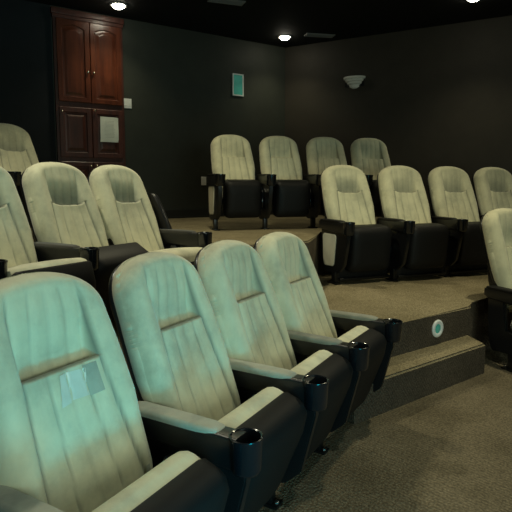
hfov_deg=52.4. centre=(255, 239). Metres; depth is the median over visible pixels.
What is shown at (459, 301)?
floor
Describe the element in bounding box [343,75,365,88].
wall sconce
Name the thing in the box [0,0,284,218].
wall
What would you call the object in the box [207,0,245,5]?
ceiling vent
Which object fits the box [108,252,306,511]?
chair
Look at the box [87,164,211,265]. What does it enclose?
chair
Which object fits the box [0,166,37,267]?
cushion
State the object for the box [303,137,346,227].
chair
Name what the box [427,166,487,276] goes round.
chair
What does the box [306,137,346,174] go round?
cushion
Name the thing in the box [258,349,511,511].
floor
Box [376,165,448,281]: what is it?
chair
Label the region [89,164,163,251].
cushion
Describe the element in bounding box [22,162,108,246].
cushion
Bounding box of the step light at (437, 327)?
[432,320,442,336]
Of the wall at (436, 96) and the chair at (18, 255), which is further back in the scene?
the wall at (436, 96)
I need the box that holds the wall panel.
[232,73,243,96]
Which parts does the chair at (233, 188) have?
inset panel, armrest, panel, leg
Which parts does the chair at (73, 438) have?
seat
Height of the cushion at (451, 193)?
0.719 m
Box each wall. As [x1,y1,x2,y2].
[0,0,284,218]
[285,15,511,209]
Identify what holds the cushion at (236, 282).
on the chair at (234, 277)
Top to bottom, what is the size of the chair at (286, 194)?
1.008 m
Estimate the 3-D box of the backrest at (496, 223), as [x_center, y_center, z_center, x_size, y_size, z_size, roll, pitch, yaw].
[1.940,0.141,3.912,0.468,0.754,0.359,-3,7,-24]
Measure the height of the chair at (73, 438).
1.044 m
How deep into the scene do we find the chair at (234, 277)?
2.24 m
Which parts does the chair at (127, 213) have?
panel, seat, armrest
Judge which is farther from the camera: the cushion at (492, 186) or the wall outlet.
the wall outlet
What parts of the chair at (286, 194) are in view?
armrest, leg, panel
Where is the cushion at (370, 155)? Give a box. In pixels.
[350,138,390,179]
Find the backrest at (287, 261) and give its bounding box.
[256,232,337,337]
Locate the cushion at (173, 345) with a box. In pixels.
[112,252,240,420]
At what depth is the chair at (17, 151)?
4.58 m
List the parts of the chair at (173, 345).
armrest, panel, seat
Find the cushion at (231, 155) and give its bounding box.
[211,135,254,195]
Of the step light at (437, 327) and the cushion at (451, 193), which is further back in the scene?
the cushion at (451, 193)
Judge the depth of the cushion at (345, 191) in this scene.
4.88 m
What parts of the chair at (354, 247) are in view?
inset panel, armrest, leg, panel, kick panel, rail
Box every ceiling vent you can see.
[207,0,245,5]
[304,33,334,37]
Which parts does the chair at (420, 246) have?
armrest, leg, panel, kick panel, rail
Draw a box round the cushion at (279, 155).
[259,136,302,179]
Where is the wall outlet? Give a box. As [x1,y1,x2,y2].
[201,177,205,184]
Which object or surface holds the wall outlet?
attached to the wall at (177, 82)
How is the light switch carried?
attached to the wall at (177, 82)
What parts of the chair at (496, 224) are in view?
armrest, panel, floor plate, leg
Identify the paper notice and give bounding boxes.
[100,116,118,141]
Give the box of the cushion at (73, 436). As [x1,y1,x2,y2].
[0,272,152,511]
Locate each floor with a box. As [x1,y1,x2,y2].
[30,215,389,273]
[110,271,511,369]
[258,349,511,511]
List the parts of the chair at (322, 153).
armrest, leg, panel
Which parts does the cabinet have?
door, door, door, crown, door, door, door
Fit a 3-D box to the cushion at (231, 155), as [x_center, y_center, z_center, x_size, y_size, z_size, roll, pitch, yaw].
[-0.248,-0.798,5.578,0.468,0.674,0.359,-2,6,-19]
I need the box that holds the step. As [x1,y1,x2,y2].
[347,335,485,424]
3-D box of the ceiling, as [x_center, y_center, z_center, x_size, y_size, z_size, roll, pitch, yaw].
[0.177,-2.425,2.309,13.109,0.120,11.500,0,6,0]
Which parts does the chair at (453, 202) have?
leg, armrest, panel, kick panel, rail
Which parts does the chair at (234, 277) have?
leg, floor plate, armrest, panel, seat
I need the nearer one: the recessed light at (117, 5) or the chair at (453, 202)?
the chair at (453, 202)
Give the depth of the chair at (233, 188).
5.32 m
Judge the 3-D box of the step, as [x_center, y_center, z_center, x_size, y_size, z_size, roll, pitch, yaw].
[1.044,0.852,3.327,1.420,0.210,0.225,-4,7,-36]
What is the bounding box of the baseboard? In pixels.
[165,209,272,217]
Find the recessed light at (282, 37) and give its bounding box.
[277,35,291,39]
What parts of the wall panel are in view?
glass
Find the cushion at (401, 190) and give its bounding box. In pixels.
[378,165,431,223]
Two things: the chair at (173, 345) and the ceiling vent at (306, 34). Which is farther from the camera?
the ceiling vent at (306, 34)
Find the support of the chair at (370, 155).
on the floor at (248, 231)
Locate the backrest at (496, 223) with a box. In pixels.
[482,208,511,311]
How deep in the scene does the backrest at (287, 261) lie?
2.79 m
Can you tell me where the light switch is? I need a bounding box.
[124,98,131,108]
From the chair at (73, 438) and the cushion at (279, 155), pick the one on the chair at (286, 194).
the cushion at (279, 155)
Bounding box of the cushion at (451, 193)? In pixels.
[428,166,479,221]
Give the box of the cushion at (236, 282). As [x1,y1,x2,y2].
[197,240,296,369]
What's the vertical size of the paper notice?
0.310 m
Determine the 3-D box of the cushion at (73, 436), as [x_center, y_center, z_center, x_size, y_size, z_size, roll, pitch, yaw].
[-0.569,0.451,1.495,0.359,0.698,0.491,3,7,30]
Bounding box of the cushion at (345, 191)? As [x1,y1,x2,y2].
[321,165,375,224]
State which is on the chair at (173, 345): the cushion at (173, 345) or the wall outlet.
the cushion at (173, 345)
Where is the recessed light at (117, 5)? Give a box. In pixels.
[109,2,127,9]
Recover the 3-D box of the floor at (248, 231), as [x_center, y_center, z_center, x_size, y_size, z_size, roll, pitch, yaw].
[-0.203,0.157,4.919,12.433,0.420,5.685,-3,7,-24]
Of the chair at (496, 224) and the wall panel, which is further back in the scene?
the wall panel
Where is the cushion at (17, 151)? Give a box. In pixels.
[0,123,38,174]
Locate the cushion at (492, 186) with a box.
[473,167,511,214]
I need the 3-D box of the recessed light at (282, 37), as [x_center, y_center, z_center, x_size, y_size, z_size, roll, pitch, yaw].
[0.410,-2.880,7.440,0.210,0.047,0.210,0,6,0]
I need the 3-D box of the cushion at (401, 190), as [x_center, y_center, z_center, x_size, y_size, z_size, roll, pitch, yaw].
[1.447,-0.369,5.078,0.510,0.719,0.359,-2,6,-21]
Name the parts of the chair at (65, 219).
armrest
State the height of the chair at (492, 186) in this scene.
1.075 m
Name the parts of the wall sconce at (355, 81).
plate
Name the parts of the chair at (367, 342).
floor plate, armrest, panel, seat, armrest, panel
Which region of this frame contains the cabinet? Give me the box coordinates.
[50,6,125,177]
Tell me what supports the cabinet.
on the floor at (248, 231)
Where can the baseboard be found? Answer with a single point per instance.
(191, 213)
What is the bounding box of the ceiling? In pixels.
[25,0,511,47]
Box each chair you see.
[0,123,38,227]
[0,166,95,288]
[0,272,228,511]
[20,162,147,319]
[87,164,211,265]
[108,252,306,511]
[194,240,352,509]
[206,135,264,230]
[254,232,402,454]
[255,136,312,228]
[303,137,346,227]
[319,165,391,284]
[350,138,390,215]
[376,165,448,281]
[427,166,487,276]
[472,167,511,271]
[480,208,511,371]
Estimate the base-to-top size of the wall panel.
0.316 m
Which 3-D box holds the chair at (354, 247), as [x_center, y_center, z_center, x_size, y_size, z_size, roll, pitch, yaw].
[0.887,-0.159,4.789,0.622,1.075,0.699,-3,7,-26]
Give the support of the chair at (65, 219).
on the floor at (459, 301)
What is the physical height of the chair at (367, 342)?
1.044 m
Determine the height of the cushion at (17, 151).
0.674 m
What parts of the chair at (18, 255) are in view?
seat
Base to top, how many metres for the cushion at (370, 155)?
0.674 m
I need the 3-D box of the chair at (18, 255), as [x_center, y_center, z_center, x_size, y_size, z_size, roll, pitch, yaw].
[-1.211,0.110,2.506,0.790,1.018,0.526,4,7,33]

